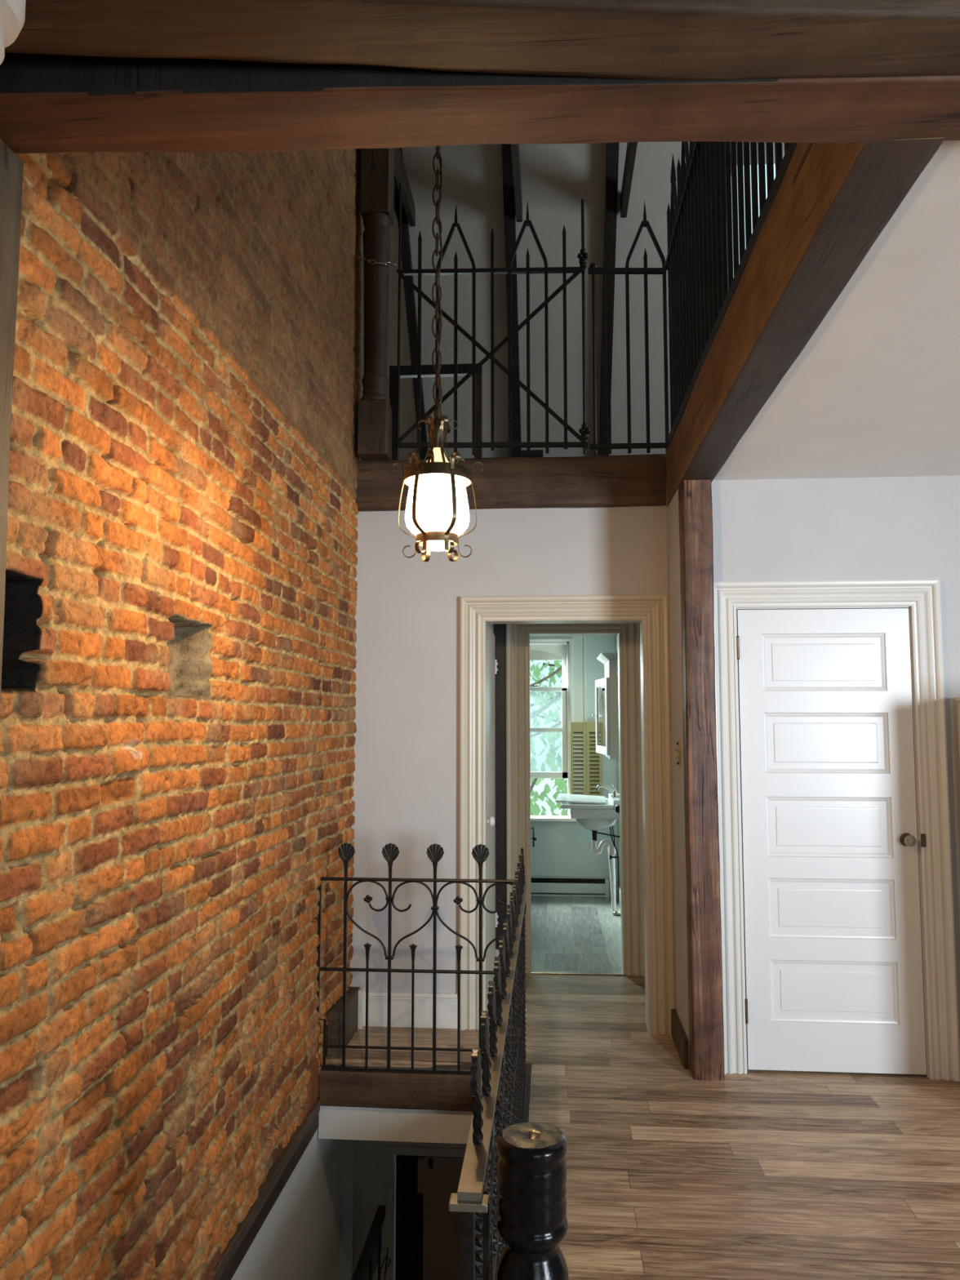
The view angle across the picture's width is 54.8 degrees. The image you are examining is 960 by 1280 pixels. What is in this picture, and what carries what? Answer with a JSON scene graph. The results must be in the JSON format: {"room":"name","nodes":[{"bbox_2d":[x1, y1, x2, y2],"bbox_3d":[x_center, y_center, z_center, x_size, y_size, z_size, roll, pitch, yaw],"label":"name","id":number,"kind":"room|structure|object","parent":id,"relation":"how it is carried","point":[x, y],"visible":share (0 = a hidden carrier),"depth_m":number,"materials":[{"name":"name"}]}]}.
{"room":"stair landing hallway","nodes":[
{"label":"stair landing hallway","id":0,"kind":"room"},
{"bbox_2d":[0,148,420,1279],"bbox_3d":[-0.729,-0.001,4.717,0.198,9.350,7.340,0,-5,4],"label":"wall","id":1,"kind":"structure","parent":0,"point":[178,713],"depth_m":2.51,"materials":[{"name":"brick"}]},
{"bbox_2d":[0,138,23,708],"bbox_3d":[-0.882,0.427,1.588,0.035,2.675,0.115,0,-5,4],"label":"wooden post","id":2,"kind":"object","parent":1,"relation":"attached to","point":[11,167],"visible":1,"depth_m":1.69,"materials":[{"name":"brown wood"}]},
{"bbox_2d":[219,1112,319,1279],"bbox_3d":[-0.895,1.951,2.574,0.172,0.067,2.900,0,-5,4],"label":"wooden ledge","id":3,"kind":"object","parent":1,"relation":"on","point":[255,1227],"visible":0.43,"depth_m":3.29,"materials":[{"name":"brown wood"}]},
{"bbox_2d":[210,1099,319,1279],"bbox_3d":[-0.892,1.893,2.576,0.178,0.047,2.895,0,-5,4],"label":"wooden ledge","id":4,"kind":"object","parent":3,"relation":"on","point":[275,1172],"visible":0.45,"depth_m":3.27,"materials":[{"name":"brown wood"}]},
{"bbox_2d":[306,1055,318,1110],"bbox_3d":[-0.723,1.881,3.939,0.034,0.203,0.162,0,-5,4],"label":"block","id":5,"kind":"object","parent":4,"relation":"on","point":[313,1085],"visible":0.61,"depth_m":3.94,"materials":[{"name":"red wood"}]},
{"bbox_2d":[357,986,364,1029],"bbox_3d":[-0.591,1.828,4.598,0.023,0.185,0.059,0,-5,4],"label":"block","id":6,"kind":"object","parent":1,"relation":"attached to","point":[361,992],"visible":1,"depth_m":4.57,"materials":[{"name":"white paint"}]},
{"bbox_2d":[318,1106,472,1143],"bbox_3d":[-0.219,2.127,4.404,0.905,0.140,0.830,0,-5,4],"label":"wall","id":7,"kind":"structure","parent":0,"point":[335,1122],"depth_m":4.00,"materials":[{"name":"white paint"}]},
{"bbox_2d":[352,1139,466,1279],"bbox_3d":[-0.129,3.471,4.900,1.060,2.460,0.505,0,-5,4],"label":"wall","id":8,"kind":"structure","parent":0,"point":[368,1170],"depth_m":4.74,"materials":[{"name":"paint"}]},
{"bbox_2d":[382,1145,466,1279],"bbox_3d":[-0.118,3.635,4.644,0.750,2.090,0.045,0,-5,4],"label":"trim","id":9,"kind":"structure","parent":8,"relation":"attached to","point":[389,1151],"depth_m":4.72,"materials":[{"name":"paint"}]},
{"bbox_2d":[395,1155,482,1279],"bbox_3d":[-0.087,3.661,4.684,0.695,2.045,0.067,0,-5,4],"label":"door","id":10,"kind":"structure","parent":8,"relation":"in","point":[428,1239],"depth_m":4.74,"materials":[{"name":"black paint"}]},
{"bbox_2d":[487,623,493,633],"bbox_3d":[0.253,0.795,5.236,1.745,2.350,0.905,0,-5,4],"label":"wall","id":11,"kind":"structure","parent":0,"point":[491,625],"depth_m":5.58,"materials":[{"name":"paint"}]},
{"bbox_2d":[487,625,497,1009],"bbox_3d":[0.077,0.948,5.207,0.053,2.020,0.767,0,-5,4],"label":"door","id":12,"kind":"structure","parent":11,"relation":"in","point":[492,922],"depth_m":5.18,"materials":[{"name":"beige paint"}]},
{"bbox_2d":[495,949,501,967],"bbox_3d":[0.125,1.936,5.585,0.072,0.135,0.019,0,-5,4],"label":"baseboard","id":13,"kind":"structure","parent":11,"relation":"attached to","point":[497,953],"depth_m":5.58,"materials":[{"name":"beige paint"}]},
{"bbox_2d":[493,623,506,949],"bbox_3d":[0.125,0.839,5.681,0.072,2.063,0.011,0,-5,4],"label":"door","id":14,"kind":"structure","parent":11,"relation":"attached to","point":[500,629],"depth_m":5.68,"materials":[{"name":"paint"}]},
{"bbox_2d":[506,622,644,976],"bbox_3d":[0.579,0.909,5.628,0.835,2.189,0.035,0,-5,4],"label":"trim","id":15,"kind":"structure","parent":11,"relation":"attached to","point":[517,655],"depth_m":5.64,"materials":[{"name":"beige paint"}]},
{"bbox_2d":[506,772,506,879],"bbox_3d":[-0.024,0.714,5.770,2.450,2.600,0.119,0,-5,4],"label":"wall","id":16,"kind":"structure","parent":0,"point":[506,772],"depth_m":5.66,"materials":[{"name":"paint"}]},
{"bbox_2d":[349,505,667,993],"bbox_3d":[0.208,0.622,4.733,1.735,2.610,0.130,0,-5,4],"label":"wall","id":17,"kind":"structure","parent":0,"point":[406,784],"depth_m":4.73,"materials":[{"name":"paint"}]},
{"bbox_2d":[363,991,457,1028],"bbox_3d":[-0.344,1.838,4.596,0.485,0.165,0.026,0,-5,4],"label":"baseboard","id":18,"kind":"structure","parent":17,"relation":"attached to","point":[446,1004],"depth_m":4.59,"materials":[{"name":"white paint"}]},
{"bbox_2d":[459,594,675,1035],"bbox_3d":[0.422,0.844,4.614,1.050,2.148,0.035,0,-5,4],"label":"trim","id":19,"kind":"structure","parent":17,"relation":"attached to","point":[652,610],"depth_m":4.63,"materials":[{"name":"beige paint"}]},
{"bbox_2d":[530,635,620,896],"bbox_3d":[-0.025,0.819,7.014,2.455,2.600,2.570,0,-5,4],"label":"wall","id":20,"kind":"structure","parent":0,"point":[561,848],"depth_m":8.03,"materials":[{"name":"paint"}]},
{"bbox_2d":[530,826,536,846],"bbox_3d":[0.394,1.699,8.023,0.197,0.174,0.065,-1,-5,7],"label":"paper holder","id":21,"kind":"object","parent":20,"relation":"attached to","point":[533,838],"visible":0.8,"depth_m":7.99,"materials":[{"name":"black metal"}]},
{"bbox_2d":[529,641,576,822],"bbox_3d":[0.392,0.796,8.161,0.910,1.563,0.190,0,-5,4],"label":"window","id":22,"kind":"structure","parent":20,"relation":"in","point":[539,651],"depth_m":8.16,"materials":[{"name":"white paint"}]},
{"bbox_2d":[529,649,562,660],"bbox_3d":[0.425,0.132,8.277,0.615,0.100,0.015,0,-5,4],"label":"roller blind","id":23,"kind":"object","parent":22,"relation":"attached to","point":[535,655],"depth_m":8.25,"materials":[{"name":"fabric"}]},
{"bbox_2d":[569,722,586,795],"bbox_3d":[0.846,1.120,7.975,0.136,0.820,0.025,0,-5,4],"label":"window shutter","id":24,"kind":"object","parent":22,"relation":"attached to","point":[577,730],"visible":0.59,"depth_m":7.98,"materials":[{"name":"beige paint"}]},
{"bbox_2d":[529,635,586,795],"bbox_3d":[0.409,0.703,8.128,1.054,1.687,0.030,0,-5,4],"label":"trim","id":25,"kind":"structure","parent":20,"relation":"attached to","point":[577,643],"depth_m":8.12,"materials":[{"name":"white paint"}]},
{"bbox_2d":[530,876,608,897],"bbox_3d":[0.069,2.126,8.001,2.072,0.160,0.093,0,-5,4],"label":"baseboard heater","id":26,"kind":"object","parent":20,"relation":"attached to","point":[540,886],"visible":0.41,"depth_m":7.93,"materials":[{"name":"paint"}]},
{"bbox_2d":[560,784,621,915],"bbox_3d":[0.881,1.639,7.277,0.491,1.016,0.630,0,-5,4],"label":"sink","id":27,"kind":"object","parent":20,"relation":"attached to","point":[594,818],"visible":0.97,"depth_m":7.12,"materials":[{"name":"white ceramic"}]},
{"bbox_2d":[555,793,605,804],"bbox_3d":[0.800,1.251,7.301,0.382,0.038,0.497,-1,-5,8],"label":"board","id":28,"kind":"object","parent":27,"relation":"on","point":[562,797],"visible":1,"depth_m":7.23,"materials":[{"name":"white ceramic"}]},
{"bbox_2d":[560,793,619,818],"bbox_3d":[0.881,1.307,7.305,0.491,0.145,0.630,0,-5,4],"label":"basin","id":29,"kind":"object","parent":27,"relation":"in","point":[577,811],"depth_m":7.01,"materials":[{"name":"white ceramic"}]},
{"bbox_2d":[595,784,619,797],"bbox_3d":[1.013,1.180,7.270,0.200,0.103,0.160,0,-5,4],"label":"faucet","id":30,"kind":"object","parent":27,"relation":"on","point":[615,793],"depth_m":7.26,"materials":[{"name":"silver metal"}]},
{"bbox_2d":[586,722,602,795],"bbox_3d":[0.989,1.122,8.004,0.136,0.820,0.025,0,-5,4],"label":"window shutter","id":31,"kind":"object","parent":20,"relation":"attached to","point":[593,759],"visible":0.51,"depth_m":8.00,"materials":[{"name":"beige paint"}]},
{"bbox_2d":[592,652,618,759],"bbox_3d":[0.999,0.516,7.191,0.233,0.792,0.690,0,-5,4],"label":"medicine cabinet","id":32,"kind":"object","parent":20,"relation":"attached to","point":[606,715],"visible":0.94,"depth_m":6.93,"materials":[{"name":"white paint"}]},
{"bbox_2d":[597,685,605,746],"bbox_3d":[0.948,0.592,7.181,0.004,0.460,0.440,0,-5,-2],"label":"mirror","id":33,"kind":"object","parent":32,"relation":"attached to","point":[601,689],"depth_m":7.18,"materials":[{"name":"clear glass"}]},
{"bbox_2d":[615,804,619,813],"bbox_3d":[0.946,1.013,6.042,0.100,2.030,0.580,0,-5,4],"label":"door","id":34,"kind":"structure","parent":20,"relation":"in","point":[617,806],"depth_m":6.23,"materials":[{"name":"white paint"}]},
{"bbox_2d":[617,884,621,908],"bbox_3d":[1.131,2.090,7.336,0.016,0.120,1.100,0,-5,4],"label":"baseboard","id":35,"kind":"structure","parent":20,"relation":"attached to","point":[617,884],"depth_m":7.62,"materials":[{"name":"white paint"}]},
{"bbox_2d":[401,141,784,459],"bbox_3d":[2.038,-3.338,6.512,5.500,5.040,4.100,0,-5,4],"label":"ceiling","id":36,"kind":"structure","parent":0,"point":[555,178],"depth_m":7.03,"materials":[{"name":"paint"}]},
{"bbox_2d":[394,147,428,459],"bbox_3d":[-0.577,-3.164,6.727,0.080,4.389,3.550,0,-5,4],"label":"rafter","id":37,"kind":"object","parent":36,"relation":"attached to","point":[406,264],"visible":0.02,"depth_m":7.11,"materials":[{"name":"black wood"}]},
{"bbox_2d":[394,147,415,226],"bbox_3d":[-0.622,-3.244,5.182,0.044,0.150,3.260,0,-5,4],"label":"tie","id":38,"kind":"object","parent":37,"relation":"attached to","point":[400,173],"visible":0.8,"depth_m":6.37,"materials":[{"name":"brown wood"}]},
{"bbox_2d":[501,143,521,457],"bbox_3d":[0.210,-3.169,6.666,0.080,4.389,3.550,0,-5,4],"label":"rafter","id":39,"kind":"object","parent":36,"relation":"attached to","point":[507,166],"visible":0.44,"depth_m":6.93,"materials":[{"name":"black wood"}]},
{"bbox_2d":[511,143,522,222],"bbox_3d":[0.160,-3.249,5.121,0.044,0.150,3.260,0,-5,4],"label":"tie","id":40,"kind":"object","parent":39,"relation":"attached to","point":[514,147],"visible":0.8,"depth_m":6.23,"materials":[{"name":"brown wood"}]},
{"bbox_2d":[599,142,618,455],"bbox_3d":[0.938,-3.174,6.609,0.080,4.389,3.550,0,-5,4],"label":"rafter","id":41,"kind":"object","parent":36,"relation":"attached to","point":[612,148],"visible":0.44,"depth_m":6.83,"materials":[{"name":"black wood"}]},
{"bbox_2d":[620,142,637,217],"bbox_3d":[0.908,-3.254,5.063,0.044,0.150,3.260,0,-5,4],"label":"tie","id":42,"kind":"object","parent":41,"relation":"attached to","point":[631,150],"visible":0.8,"depth_m":6.21,"materials":[{"name":"brown wood"}]},
{"bbox_2d":[725,151,784,204],"bbox_3d":[1.992,-2.787,6.902,0.460,1.408,1.040,0,-5,4],"label":"window","id":43,"kind":"structure","parent":36,"relation":"attached to","point":[783,152],"depth_m":6.45,"materials":[{"name":"glass"}]},
{"bbox_2d":[318,895,959,1279],"bbox_3d":[1.451,1.795,2.393,5.900,0.122,11.280,0,-5,4],"label":"floor","id":44,"kind":"structure","parent":0,"point":[672,1175],"depth_m":3.33,"materials":[{"name":"brown wood"}]},
{"bbox_2d":[326,986,359,1056],"bbox_3d":[-0.647,1.810,4.410,0.065,0.190,0.423,0,-5,4],"label":"skirting board","id":45,"kind":"object","parent":44,"relation":"on","point":[335,1015],"visible":0.88,"depth_m":4.29,"materials":[{"name":"brown wood"}]},
{"bbox_2d":[319,1057,532,1111],"bbox_3d":[-0.233,1.951,4.062,0.918,0.154,0.164,0,-5,4],"label":"header beam","id":46,"kind":"structure","parent":44,"relation":"attached to","point":[340,1088],"depth_m":4.00,"materials":[{"name":"brown wood"}]},
{"bbox_2d":[316,842,526,1074],"bbox_3d":[-0.258,1.382,4.043,0.920,0.970,0.026,0,-5,4],"label":"landing railing","id":47,"kind":"object","parent":46,"relation":"on","point":[346,851],"visible":0.98,"depth_m":4.04,"materials":[{"name":"black metal"}]},
{"bbox_2d":[524,1076,531,1122],"bbox_3d":[0.083,1.754,2.640,0.065,0.004,2.630,0,-5,4],"label":"strip","id":48,"kind":"object","parent":44,"relation":"on","point":[528,1083],"visible":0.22,"depth_m":3.70,"materials":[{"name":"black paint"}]},
{"bbox_2d":[448,848,528,1279],"bbox_3d":[0.087,1.266,2.670,0.060,0.970,2.670,0,-5,4],"label":"landing railing","id":49,"kind":"object","parent":48,"relation":"on","point":[499,1091],"visible":0.92,"depth_m":1.91,"materials":[{"name":"metal"}]},
{"bbox_2d":[496,1122,568,1279],"bbox_3d":[0.078,1.194,1.353,0.110,0.906,0.110,0,-5,4],"label":"newel post","id":50,"kind":"object","parent":44,"relation":"on","point":[531,1221],"visible":1,"depth_m":1.34,"materials":[{"name":"black paint"}]},
{"bbox_2d":[529,970,625,975],"bbox_3d":[0.584,1.996,5.546,0.570,0.008,0.042,0,-5,4],"label":"threshold","id":51,"kind":"object","parent":44,"relation":"on","point":[531,971],"visible":1,"depth_m":5.54,"materials":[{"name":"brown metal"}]},
{"bbox_2d":[678,480,724,1080],"bbox_3d":[0.973,0.578,4.087,0.137,2.590,0.126,0,-5,4],"label":"wooden post","id":52,"kind":"object","parent":44,"relation":"on","point":[706,1028],"visible":1,"depth_m":4.03,"materials":[{"name":"brown wood"}]},
{"bbox_2d":[665,137,945,506],"bbox_3d":[0.897,-0.935,3.190,0.152,0.288,2.978,0,-5,4],"label":"ceiling beam","id":53,"kind":"structure","parent":52,"relation":"on","point":[833,202],"depth_m":2.36,"materials":[{"name":"brown wood"}]},
{"bbox_2d":[664,141,797,450],"bbox_3d":[0.836,-1.762,3.210,0.032,1.372,3.026,0,-5,4],"label":"railing","id":54,"kind":"object","parent":53,"relation":"on","point":[700,256],"visible":0.43,"depth_m":3.52,"materials":[{"name":"black metal"}]},
{"bbox_2d":[954,697,959,763],"bbox_3d":[2.417,1.024,3.587,0.768,1.618,0.687,0,-5,4],"label":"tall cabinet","id":55,"kind":"object","parent":44,"relation":"on","point":[956,699],"visible":1,"depth_m":4.00,"materials":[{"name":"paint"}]},
{"bbox_2d":[666,488,688,1057],"bbox_3d":[0.995,0.605,4.378,0.130,2.585,0.455,0,-5,4],"label":"wall","id":56,"kind":"structure","parent":0,"point":[673,580],"depth_m":4.35,"materials":[{"name":"paint"}]},
{"bbox_2d":[673,740,680,765],"bbox_3d":[0.907,0.524,4.274,0.027,0.117,0.081,0,-5,4],"label":"light switch","id":57,"kind":"object","parent":56,"relation":"attached to","point":[677,750],"visible":1,"depth_m":4.26,"materials":[{"name":"gold metal"}]},
{"bbox_2d":[671,1008,688,1068],"bbox_3d":[0.919,1.830,4.269,0.022,0.125,0.440,0,-5,4],"label":"skirting board","id":58,"kind":"object","parent":56,"relation":"attached to","point":[679,1037],"visible":1,"depth_m":4.18,"materials":[{"name":"brown wood"}]},
{"bbox_2d":[711,475,959,1042],"bbox_3d":[2.782,0.564,4.041,3.485,2.610,0.105,0,-5,4],"label":"wall","id":59,"kind":"structure","parent":0,"point":[882,527],"depth_m":4.16,"materials":[{"name":"paint"}]},
{"bbox_2d":[736,608,926,1074],"bbox_3d":[1.535,0.858,4.049,0.793,2.002,0.101,0,-5,4],"label":"door","id":60,"kind":"structure","parent":59,"relation":"in","point":[833,959],"depth_m":4.06,"materials":[{"name":"white paint"}]},
{"bbox_2d":[713,578,959,1081],"bbox_3d":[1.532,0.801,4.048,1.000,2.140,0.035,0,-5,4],"label":"trim","id":61,"kind":"structure","parent":59,"relation":"attached to","point":[922,596],"depth_m":4.05,"materials":[{"name":"white paint"}]},
{"bbox_2d":[713,140,959,479],"bbox_3d":[2.687,-0.891,2.905,3.480,0.100,2.660,0,-5,4],"label":"ceiling","id":62,"kind":"structure","parent":0,"point":[874,391],"depth_m":2.92,"materials":[{"name":"paint"}]},
{"bbox_3d":[1.944,-0.870,4.642,5.230,0.130,7.580,0,-5,4],"label":"floor","id":63,"kind":"structure","parent":0,"visible":0},
{"bbox_2d":[357,147,394,460],"bbox_3d":[-0.543,-2.302,4.891,0.155,2.735,0.155,0,-5,4],"label":"turned post","id":64,"kind":"object","parent":63,"relation":"on","point":[377,165],"visible":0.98,"depth_m":4.80,"materials":[{"name":"brown wood"}]},
{"bbox_2d":[353,254,396,266],"bbox_3d":[-0.539,-1.960,4.785,0.231,0.054,0.048,1,-5,-15],"label":"chain","id":65,"kind":"object","parent":64,"relation":"attached to","point":[360,256],"visible":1,"depth_m":4.77,"materials":[{"name":"silver metal"}]},
{"bbox_2d":[389,363,482,459],"bbox_3d":[-0.261,-1.248,5.465,0.550,0.760,0.050,0,-5,4],"label":"stand","id":66,"kind":"object","parent":63,"relation":"on","point":[446,370],"visible":0.49,"depth_m":5.46,"materials":[{"name":"black paint"}]},
{"bbox_2d":[355,453,666,511],"bbox_3d":[0.149,-0.808,4.819,1.602,0.272,0.140,0,-5,4],"label":"beam","id":67,"kind":"structure","parent":63,"relation":"attached to","point":[624,480],"depth_m":4.74,"materials":[{"name":"brown wood"}]},
{"bbox_2d":[396,182,591,456],"bbox_3d":[0.064,-1.688,4.821,1.005,1.490,0.046,0,-5,4],"label":"gate","id":68,"kind":"object","parent":67,"relation":"on","point":[583,255],"visible":1,"depth_m":4.79,"materials":[{"name":"black metal"}]},
{"bbox_2d":[587,200,669,453],"bbox_3d":[0.760,-1.618,4.762,0.401,1.340,0.040,0,-5,4],"label":"loft railing","id":69,"kind":"object","parent":67,"relation":"on","point":[593,269],"visible":0.95,"depth_m":4.75,"materials":[{"name":"black metal"}]},
{"bbox_2d":[521,449,543,457],"bbox_3d":[0.292,-0.969,5.141,0.120,0.150,0.100,0,-5,4],"label":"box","id":70,"kind":"object","parent":63,"relation":"on","point":[534,453],"visible":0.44,"depth_m":5.10,"materials":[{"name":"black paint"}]},
{"bbox_3d":[1.447,-1.360,-0.694,5.390,0.065,4.620,0,-5,4],"label":"ceiling","id":71,"kind":"structure","parent":0,"visible":0},
{"bbox_2d":[0,53,959,153],"bbox_3d":[1.663,-1.037,1.558,5.295,0.222,0.244,0,-5,3],"label":"ceiling beam","id":72,"kind":"structure","parent":71,"relation":"attached to","point":[49,103],"depth_m":1.61,"materials":[{"name":"brown wood"}]},
{"bbox_2d":[4,0,959,80],"bbox_3d":[1.650,-1.046,1.413,5.300,0.204,0.292,0,-5,2],"label":"ceiling beam","id":73,"kind":"structure","parent":71,"relation":"attached to","point":[655,40],"depth_m":1.46,"materials":[{"name":"brown wood"}]},
{"bbox_2d":[0,0,26,65],"bbox_3d":[-0.742,-0.901,1.306,0.180,0.166,0.180,0,-5,4],"label":"light","id":74,"kind":"object","parent":73,"relation":"attached to","point":[12,12],"visible":1,"depth_m":1.32,"materials":[{"name":"white glass"}]},
{"bbox_2d":[0,22,4,65],"bbox_3d":[-0.742,-0.851,1.302,0.132,0.065,0.132,0,-5,4],"label":"diffuser","id":75,"kind":"object","parent":74,"relation":"attached to","point":[2,24],"depth_m":1.32,"materials":[{"name":"white glass"}]},
{"bbox_3d":[1.682,-3.816,2.604,5.600,4.700,3.800,0,-5,4],"label":"ceiling","id":76,"kind":"structure","parent":0,"visible":0},
{"bbox_2d":[391,146,484,561],"bbox_3d":[-0.113,-1.350,2.538,0.246,2.272,0.218,0,-5,4],"label":"hanging lantern","id":77,"kind":"object","parent":76,"relation":"hanging from","point":[437,508],"visible":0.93,"depth_m":2.41,"materials":[{"name":"glass"}]},
{"label":"outside","id":78,"kind":"structure","parent":0,"visible":0},
{"bbox_2d":[529,660,568,815],"bbox_3d":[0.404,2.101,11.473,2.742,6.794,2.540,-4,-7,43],"label":"tree","id":79,"kind":"object","parent":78,"point":[535,808],"visible":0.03,"depth_m":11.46,"materials":[{"name":"green plant"}]},
{"bbox_3d":[-0.238,4.614,3.205,1.030,0.100,5.300,0,-5,4],"label":"floor","id":80,"kind":"structure","parent":0,"visible":0},
{"bbox_3d":[-0.380,3.207,2.229,0.895,2.540,2.605,0,-5,4],"label":"stairs","id":81,"kind":"structure","parent":80,"relation":"on","visible":0},
{"bbox_2d":[351,1204,391,1279],"bbox_3d":[-0.494,3.252,4.115,0.071,1.065,0.923,0,-5,4],"label":"stair handrail","id":82,"kind":"object","parent":81,"relation":"attached to","point":[370,1256],"visible":1,"depth_m":4.29,"materials":[{"name":"black metal"}]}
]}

